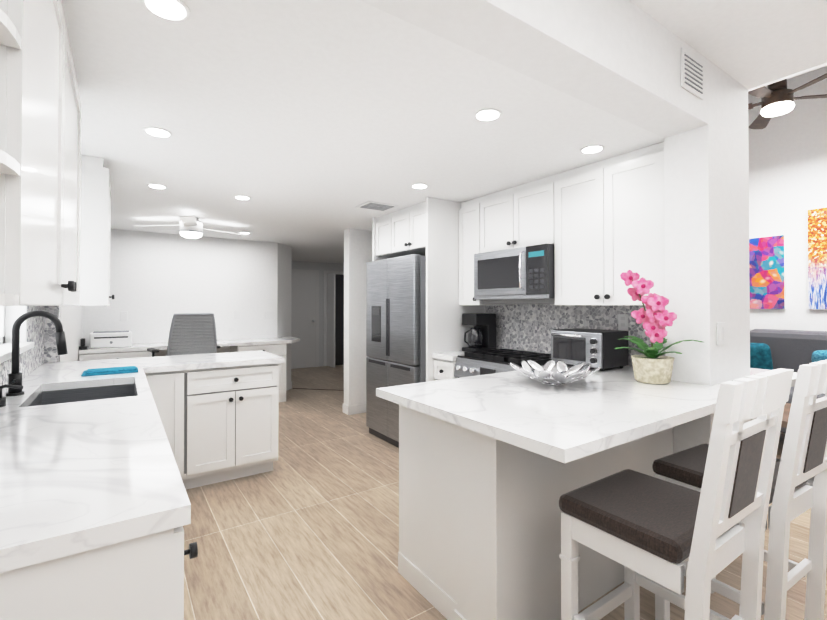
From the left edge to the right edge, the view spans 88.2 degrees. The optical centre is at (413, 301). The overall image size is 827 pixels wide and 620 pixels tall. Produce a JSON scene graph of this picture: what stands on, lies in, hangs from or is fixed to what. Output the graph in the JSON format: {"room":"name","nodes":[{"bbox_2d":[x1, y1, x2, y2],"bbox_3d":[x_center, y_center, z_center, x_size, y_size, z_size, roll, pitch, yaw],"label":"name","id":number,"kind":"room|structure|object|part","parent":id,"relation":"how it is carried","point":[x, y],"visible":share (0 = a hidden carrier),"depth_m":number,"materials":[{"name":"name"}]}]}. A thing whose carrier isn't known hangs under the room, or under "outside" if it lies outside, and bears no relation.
{"room":"kitchen","nodes":[
{"label":"kitchen","id":0,"kind":"room"},
{"bbox_2d":[0,306,81,361],"bbox_3d":[-1.096,-0.032,0.728,0.230,2.750,10.750,0,-1,-34],"label":"wall","id":1,"kind":"structure","parent":0,"point":[71,319],"depth_m":3.54,"materials":[{"name":"paint"}]},
{"bbox_2d":[0,306,4,343],"bbox_3d":[-2.092,-0.215,2.047,0.050,0.900,0.950,0,-1,-34],"label":"window","id":2,"kind":"structure","parent":1,"relation":"in","point":[2,324],"depth_m":2.41,"materials":[{"name":"white"}]},
{"bbox_2d":[0,0,31,315],"bbox_3d":[-0.736,-0.436,0.545,0.305,0.885,0.305,0,-1,-34],"label":"upper cabinet","id":3,"kind":"object","parent":1,"relation":"attached to","point":[15,15],"depth_m":0.75,"materials":[{"name":"white wood"}]},
{"bbox_2d":[0,342,33,363],"bbox_3d":[-2.041,0.253,2.079,0.165,0.035,1.010,0,-1,-34],"label":"window sill","id":4,"kind":"structure","parent":1,"relation":"attached to","point":[5,355],"depth_m":2.04,"materials":[{"name":"white"}]},
{"bbox_2d":[0,306,59,393],"bbox_3d":[-1.803,0.219,1.890,0.082,0.530,3.130,0,-1,-34],"label":"wall tile","id":5,"kind":"structure","parent":1,"relation":"attached to","point":[41,330],"depth_m":2.83,"materials":[{"name":"tile"}]},
{"bbox_2d":[28,0,71,315],"bbox_3d":[-1.013,-0.462,0.950,0.306,0.943,0.675,0,-1,-34],"label":"upper cabinet","id":6,"kind":"object","parent":1,"relation":"attached to","point":[50,178],"depth_m":1.12,"materials":[{"name":"white wood"}]},
{"bbox_3d":[-1.707,-0.894,2.009,0.356,0.058,2.860,0,-1,-34],"label":"crown","id":7,"kind":"part","parent":6,"relation":"part of","materials":[{"name":"white wood"}]},
{"bbox_2d":[68,59,83,305],"bbox_3d":[-1.395,-0.456,1.506,0.306,0.943,0.675,0,-1,-34],"label":"upper cabinet","id":8,"kind":"object","parent":1,"relation":"attached to","point":[76,233],"depth_m":1.77,"materials":[{"name":"white wood"}]},
{"bbox_2d":[84,155,111,305],"bbox_3d":[-2.312,-0.443,2.912,0.386,0.943,0.681,0,-1,-34],"label":"upper cabinet","id":9,"kind":"object","parent":1,"relation":"attached to","point":[97,189],"depth_m":2.71,"materials":[{"name":"white wood"}]},
{"bbox_2d":[82,229,291,383],"bbox_3d":[-3.645,0.199,6.770,2.870,2.400,2.400,0,-1,-34],"label":"wall","id":10,"kind":"structure","parent":0,"point":[158,281],"depth_m":5.78,"materials":[{"name":"paint"}]},
{"bbox_2d":[286,381,291,390],"bbox_3d":[-3.535,1.345,6.822,2.642,0.110,2.402,0,-1,-34],"label":"baseboard","id":11,"kind":"structure","parent":10,"relation":"attached to","point":[289,386],"depth_m":6.76,"materials":[{"name":"white wood"}]},
{"bbox_2d":[291,261,343,368],"bbox_3d":[-1.502,0.227,9.788,4.380,2.400,0.150,0,-1,-34],"label":"wall","id":12,"kind":"structure","parent":0,"point":[321,267],"depth_m":9.34,"materials":[{"name":"grey paint"}]},
{"bbox_2d":[291,269,318,368],"bbox_3d":[-2.399,0.370,9.043,0.840,2.100,0.059,0,-1,-34],"label":"hall door","id":13,"kind":"structure","parent":12,"relation":"in","point":[305,312],"depth_m":9.12,"materials":[{"name":"white wood"}]},
{"bbox_2d":[323,271,343,367],"bbox_3d":[-1.519,0.374,9.441,0.840,2.100,0.399,0,-1,-34],"label":"hall door","id":14,"kind":"structure","parent":12,"relation":"in","point":[333,320],"depth_m":9.38,"materials":[{"name":"white wood"}]},
{"bbox_2d":[344,228,371,405],"bbox_3d":[0.897,0.021,6.463,4.190,2.750,0.150,0,-1,-34],"label":"wall","id":15,"kind":"structure","parent":0,"point":[357,250],"depth_m":5.28,"materials":[{"name":"paint"}]},
{"bbox_2d":[342,403,365,414],"bbox_3d":[-0.600,1.331,5.423,0.582,0.110,0.172,0,-1,-34],"label":"baseboard","id":16,"kind":"structure","parent":15,"relation":"attached to","point":[353,409],"depth_m":5.26,"materials":[{"name":"white wood"}]},
{"bbox_2d":[61,0,663,263],"bbox_3d":[-0.453,-0.949,5.867,7.100,0.120,7.820,0,-1,-34],"label":"ceiling","id":17,"kind":"structure","parent":0,"point":[307,127],"depth_m":2.17,"materials":[{"name":"paint"}]},
{"bbox_2d":[147,184,166,188],"bbox_3d":[-2.030,-0.909,3.377,0.140,0.005,0.140,0,-1,-34],"label":"recessed light","id":18,"kind":"object","parent":17,"relation":"in","point":[157,186],"visible":1,"depth_m":3.37,"materials":[{"name":"white"}]},
{"bbox_2d":[143,127,172,137],"bbox_3d":[-1.391,-0.919,2.323,0.140,0.005,0.140,0,-1,-34],"label":"recessed light","id":19,"kind":"object","parent":17,"relation":"in","point":[158,132],"visible":1,"depth_m":2.31,"materials":[{"name":"white"}]},
{"bbox_2d":[140,0,190,21],"bbox_3d":[-0.782,-0.928,1.347,0.140,0.005,0.140,0,-1,-34],"label":"recessed light","id":20,"kind":"object","parent":17,"relation":"in","point":[174,10],"visible":1,"depth_m":1.35,"materials":[{"name":"white plastic"}]},
{"bbox_2d":[134,215,245,238],"bbox_3d":[-2.313,-0.791,4.555,1.119,0.220,1.067,0,-1,-34],"label":"ceiling fan","id":21,"kind":"object","parent":17,"relation":"hanging from","point":[190,227],"visible":1,"depth_m":4.55,"materials":[{"name":"white"}]},
{"bbox_2d":[234,196,250,199],"bbox_3d":[-1.497,-0.906,3.731,0.140,0.005,0.140,0,-1,-34],"label":"recessed light","id":22,"kind":"object","parent":17,"relation":"in","point":[243,197],"visible":1,"depth_m":3.72,"materials":[{"name":"white plastic"}]},
{"bbox_2d":[356,201,397,210],"bbox_3d":[-0.347,-0.901,4.053,0.320,0.010,0.270,0,-1,-34],"label":"ceiling vent","id":23,"kind":"object","parent":17,"relation":"in","point":[372,205],"visible":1,"depth_m":4.03,"materials":[{"name":"white metal"}]},
{"bbox_2d":[411,184,427,188],"bbox_3d":[0.048,-0.909,3.372,0.140,0.005,0.140,0,-1,-34],"label":"recessed light","id":24,"kind":"object","parent":17,"relation":"in","point":[419,186],"visible":1,"depth_m":3.37,"materials":[{"name":"white plastic"}]},
{"bbox_2d":[473,108,501,121],"bbox_3d":[0.367,-0.921,2.111,0.140,0.005,0.140,0,-1,-34],"label":"recessed light","id":25,"kind":"object","parent":17,"relation":"in","point":[488,114],"visible":1,"depth_m":2.10,"materials":[{"name":"white"}]},
{"bbox_2d":[580,145,604,153],"bbox_3d":[1.079,-0.917,2.576,0.140,0.005,0.140,0,-1,-34],"label":"recessed light","id":26,"kind":"object","parent":17,"relation":"in","point":[590,149],"visible":1,"depth_m":2.57,"materials":[{"name":"white plastic"}]},
{"bbox_2d":[183,365,826,619],"bbox_3d":[0.087,1.414,2.983,9.450,0.100,13.150,0,-1,-34],"label":"floor","id":27,"kind":"structure","parent":0,"point":[307,528],"depth_m":2.46,"materials":[{"name":"brown wood"}]},
{"bbox_2d":[0,364,147,399],"bbox_3d":[-1.814,0.898,2.334,0.566,0.920,0.886,0,-1,-34],"label":"base cabinet","id":28,"kind":"object","parent":27,"relation":"on","point":[72,379],"depth_m":2.41,"materials":[{"name":"white stone"}]},
{"bbox_2d":[0,384,167,447],"bbox_3d":[-1.309,0.891,1.598,0.566,0.920,0.900,0,-1,-34],"label":"base cabinet","id":29,"kind":"object","parent":27,"relation":"on","point":[24,420],"depth_m":1.63,"materials":[{"name":"white stone"}]},
{"bbox_2d":[0,428,191,619],"bbox_3d":[-0.886,0.885,0.981,0.566,0.920,0.596,0,-1,-34],"label":"base cabinet","id":30,"kind":"object","parent":27,"relation":"on","point":[105,464],"depth_m":0.86,"materials":[{"name":"white stone"}]},
{"bbox_2d":[0,350,283,572],"bbox_3d":[-1.173,0.561,2.250,1.526,0.248,3.045,0,-1,-34],"label":"countertop","id":31,"kind":"structure","parent":30,"relation":"on","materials":[{"name":"stone"}]},
{"bbox_2d":[6,311,67,395],"bbox_3d":[-1.756,0.239,1.983,0.220,0.391,0.174,0,-1,-34],"label":"faucet","id":32,"kind":"object","parent":31,"relation":"on","point":[15,377],"depth_m":1.98,"materials":[{"name":"black metal"}]},
{"bbox_2d":[81,366,137,375],"bbox_3d":[-1.873,0.428,2.641,0.280,0.023,0.190,0,-1,-34],"label":"towel","id":33,"kind":"object","parent":31,"relation":"on","point":[128,369],"depth_m":2.59,"materials":[{"name":"teal fabric"}]},
{"bbox_2d":[147,313,220,356],"bbox_3d":[-2.545,0.754,4.749,0.716,1.253,0.721,0,-1,-34],"label":"office chair","id":34,"kind":"object","parent":27,"relation":"on","point":[191,333],"visible":0.48,"depth_m":4.55,"materials":[{"name":"grey fabric"}]},
{"bbox_2d":[79,336,299,401],"bbox_3d":[-2.793,0.964,5.649,2.546,0.850,0.800,0,-1,-34],"label":"office desk","id":35,"kind":"object","parent":27,"relation":"on","point":[276,346],"visible":0.23,"depth_m":5.58,"materials":[{"name":"white"}]},
{"bbox_2d":[79,338,87,349],"bbox_3d":[-3.649,0.469,4.715,0.070,0.118,0.120,0,-1,-34],"label":"desk phone","id":36,"kind":"object","parent":35,"relation":"on","point":[82,344],"visible":0.98,"depth_m":4.68,"materials":[{"name":"black plastic"}]},
{"bbox_2d":[89,330,131,347],"bbox_3d":[-3.567,0.443,5.037,0.400,0.176,0.342,0,-1,-34],"label":"printer","id":37,"kind":"object","parent":35,"relation":"on","point":[103,339],"visible":1,"depth_m":4.90,"materials":[{"name":"white plastic"}]},
{"bbox_2d":[140,350,279,487],"bbox_3d":[-1.620,0.908,3.399,0.890,0.920,0.641,0,-1,-34],"label":"base cabinet","id":38,"kind":"object","parent":27,"relation":"on","point":[221,410],"depth_m":3.17,"materials":[{"name":"white wood"}]},
{"bbox_2d":[292,388,343,390],"bbox_3d":[-1.453,1.396,6.760,0.986,0.006,0.028,0,-1,11],"label":"threshold","id":39,"kind":"object","parent":27,"relation":"on","point":[316,389],"visible":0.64,"depth_m":6.76,"materials":[{"name":"brown wood"}]},
{"bbox_2d":[366,254,421,436],"bbox_3d":[0.053,0.486,4.312,0.726,1.780,0.885,0,-1,-34],"label":"fridge","id":40,"kind":"object","parent":27,"relation":"on","point":[393,285],"depth_m":4.05,"materials":[{"name":"silver metal"}]},
{"bbox_2d":[378,398,449,619],"bbox_3d":[0.718,0.919,2.482,1.737,0.880,0.575,0,-1,-34],"label":"peninsula end panel","id":41,"kind":"object","parent":27,"relation":"on","point":[423,442],"depth_m":1.97,"materials":[{"name":"white wood"}]},
{"bbox_2d":[371,197,484,377],"bbox_3d":[0.187,0.236,4.198,0.676,2.278,1.318,0,-1,-34],"label":"tall cabinet","id":42,"kind":"object","parent":27,"relation":"on","point":[445,232],"depth_m":3.82,"materials":[{"name":"white wood"}]},
{"bbox_2d":[462,313,495,351],"bbox_3d":[0.570,0.280,3.835,0.302,0.340,0.190,0,-1,-34],"label":"coffee maker","id":43,"kind":"object","parent":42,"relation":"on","point":[481,334],"visible":0.96,"depth_m":3.79,"materials":[{"name":"black plastic"}]},
{"bbox_2d":[450,348,550,373],"bbox_3d":[0.785,0.892,3.340,0.633,0.950,0.753,0,-1,-34],"label":"range","id":44,"kind":"object","parent":27,"relation":"on","point":[461,362],"depth_m":3.32,"materials":[{"name":"silver"}]},
{"bbox_2d":[450,426,674,619],"bbox_3d":[0.947,0.916,2.148,1.737,0.880,0.235,0,-1,-34],"label":"kitchen island","id":45,"kind":"object","parent":27,"relation":"on","point":[499,455],"depth_m":1.70,"materials":[{"name":"white"}]},
{"bbox_2d":[370,364,796,465],"bbox_3d":[1.099,0.458,2.390,2.405,0.040,1.162,0,-1,-34],"label":"countertop","id":46,"kind":"structure","parent":45,"relation":"on","point":[606,409],"depth_m":1.78,"materials":[{"name":"white stone"}]},
{"bbox_2d":[510,359,600,385],"bbox_3d":[0.742,0.386,2.260,0.464,0.099,0.464,0,-1,-34],"label":"bowl","id":47,"kind":"object","parent":46,"relation":"on","point":[545,375],"visible":1,"depth_m":2.29,"materials":[{"name":"silver metal"}]},
{"bbox_2d":[551,328,628,370],"bbox_3d":[1.177,0.318,2.892,0.348,0.245,0.390,0,-1,-34],"label":"toaster oven","id":48,"kind":"object","parent":46,"relation":"on","point":[594,348],"visible":0.96,"depth_m":2.77,"materials":[{"name":"black"}]},
{"bbox_2d":[615,270,702,383],"bbox_3d":[1.295,0.131,2.315,0.446,0.609,0.411,0,-1,-34],"label":"orchid","id":49,"kind":"object","parent":46,"relation":"on","point":[651,365],"visible":1,"depth_m":2.25,"materials":[{"name":"plant"}]},
{"bbox_2d":[559,368,793,619],"bbox_3d":[0.834,0.774,1.381,0.452,1.149,0.544,0,-1,-34],"label":"stool","id":50,"kind":"object","parent":27,"relation":"on","point":[650,533],"visible":1,"depth_m":1.28,"materials":[{"name":"white wood"}]},
{"bbox_2d":[652,359,826,619],"bbox_3d":[1.340,0.777,1.698,0.452,1.149,0.544,0,-1,-31],"label":"stool","id":51,"kind":"object","parent":27,"relation":"on","point":[794,493],"visible":0.48,"depth_m":1.52,"materials":[{"name":"white wood"}]},
{"bbox_2d":[750,329,826,432],"bbox_3d":[4.258,0.840,4.123,0.950,1.069,2.200,0,-1,-34],"label":"sofa","id":52,"kind":"object","parent":27,"relation":"on","point":[772,349],"visible":0.38,"depth_m":4.57,"materials":[{"name":"fabric"}]},
{"bbox_2d":[750,343,772,369],"bbox_3d":[3.701,0.680,4.750,0.269,0.457,0.451,0,-1,-34],"label":"pillow","id":53,"kind":"object","parent":52,"relation":"on","point":[760,353],"depth_m":4.60,"materials":[{"name":"teal fabric"}]},
{"bbox_2d":[811,350,826,361],"bbox_3d":[4.148,0.684,4.134,0.194,0.408,0.420,0,-1,-34],"label":"pillow","id":54,"kind":"object","parent":52,"relation":"on","point":[818,355],"depth_m":4.20,"materials":[{"name":"teal fabric"}]},
{"bbox_2d":[776,458,814,486],"bbox_3d":[3.159,1.362,3.546,1.550,0.014,2.500,0,-1,-34],"label":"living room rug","id":55,"kind":"object","parent":27,"relation":"on","point":[810,480],"depth_m":3.22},
{"bbox_2d":[776,403,790,458],"bbox_3d":[3.166,1.136,3.493,0.800,0.436,1.400,0,-1,-34],"label":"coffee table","id":56,"kind":"object","parent":55,"relation":"on","point":[787,407],"visible":0.06,"depth_m":3.49,"materials":[{"name":"brown wood"}]},
{"bbox_2d":[470,242,553,301],"bbox_3d":[0.871,-0.211,3.410,0.445,0.387,0.754,0,-1,-34],"label":"microwave","id":57,"kind":"object","parent":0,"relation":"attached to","point":[524,272],"depth_m":3.26,"materials":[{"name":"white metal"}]},
{"bbox_2d":[478,176,549,305],"bbox_3d":[0.920,-0.438,3.445,0.326,0.943,0.762,0,-1,-34],"label":"upper cabinet","id":58,"kind":"object","parent":0,"relation":"attached to","point":[521,213],"depth_m":3.34,"materials":[{"name":"white wood"}]},
{"bbox_2d":[360,0,748,146],"bbox_3d":[0.475,-1.159,1.630,3.530,0.460,0.220,0,-1,-34],"label":"header beam","id":59,"kind":"structure","parent":0,"point":[621,59],"depth_m":1.74,"materials":[{"name":"paint"}]},
{"bbox_2d":[681,47,703,99],"bbox_3d":[1.383,-1.124,2.109,0.230,0.190,0.016,0,-1,-34],"label":"air vent","id":60,"kind":"object","parent":59,"relation":"attached to","point":[692,78],"visible":1,"depth_m":2.09,"materials":[{"name":"white"}]},
{"bbox_2d":[550,142,664,305],"bbox_3d":[1.350,-0.444,2.820,0.326,0.943,0.755,0,-1,-34],"label":"upper cabinet","id":61,"kind":"object","parent":0,"relation":"attached to","point":[607,216],"depth_m":2.70,"materials":[{"name":"white wood"}]},
{"bbox_2d":[664,124,750,453],"bbox_3d":[1.704,0.219,2.460,0.550,2.280,0.220,0,-1,-34],"label":"column","id":62,"kind":"structure","parent":0,"point":[706,189],"depth_m":2.32,"materials":[{"name":"paint"}]},
{"bbox_2d":[717,322,725,344],"bbox_3d":[1.648,0.172,2.281,0.095,0.120,0.012,0,-1,-34],"label":"light switch","id":63,"kind":"object","parent":62,"relation":"attached to","point":[721,333],"visible":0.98,"depth_m":2.27,"materials":[{"name":"white plastic"}]},
{"bbox_2d":[630,0,826,91],"bbox_3d":[1.248,-2.027,1.325,9.450,1.510,9.050,0,-1,-34],"label":"ceiling","id":64,"kind":"structure","parent":0,"point":[749,44],"depth_m":2.01,"materials":[{"name":"paint"}]},
{"bbox_2d":[748,73,826,128],"bbox_3d":[3.353,-1.900,3.981,1.417,0.286,1.427,0,-1,-34],"label":"ceiling fan","id":65,"kind":"object","parent":64,"relation":"hanging from","point":[777,98],"visible":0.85,"depth_m":3.92,"materials":[{"name":"brown wood"}]},
{"bbox_2d":[748,66,826,330],"bbox_3d":[5.081,-0.727,3.945,0.150,4.200,9.050,0,-1,-34],"label":"wall","id":66,"kind":"structure","parent":0,"point":[787,170],"depth_m":4.89,"materials":[{"name":"paint"}]},
{"bbox_2d":[749,235,785,308],"bbox_3d":[4.047,-0.335,5.276,0.044,0.860,0.860,0,-1,-34],"label":"picture","id":67,"kind":"object","parent":66,"relation":"attached to","point":[767,265],"visible":0.36,"depth_m":5.04,"materials":[{"name":"multicoloured paint"}]},
{"bbox_2d":[807,207,826,309],"bbox_3d":[4.681,-0.469,4.354,0.044,1.110,0.980,0,-1,-34],"label":"picture","id":68,"kind":"object","parent":66,"relation":"attached to","point":[817,252],"visible":0.9,"depth_m":4.68,"materials":[{"name":"multicoloured"}]},
{"bbox_3d":[0.775,-0.001,4.124,0.200,2.750,3.570,0,-1,-34],"label":"wall","id":69,"kind":"structure","parent":0,"visible":0},
{"bbox_2d":[485,304,664,366],"bbox_3d":[1.192,0.232,3.335,0.002,0.530,1.799,0,-1,-34],"label":"wall tile","id":70,"kind":"structure","parent":69,"relation":"attached to","point":[528,327],"depth_m":3.48,"materials":[{"name":"tile"}]},
{"bbox_2d":[618,314,627,330],"bbox_3d":[1.450,0.146,2.948,0.010,0.115,0.070,0,-1,-34],"label":"outlet","id":71,"kind":"object","parent":70,"relation":"attached to","point":[622,322],"visible":0.92,"depth_m":2.94,"materials":[{"name":"white plastic"}]}
]}

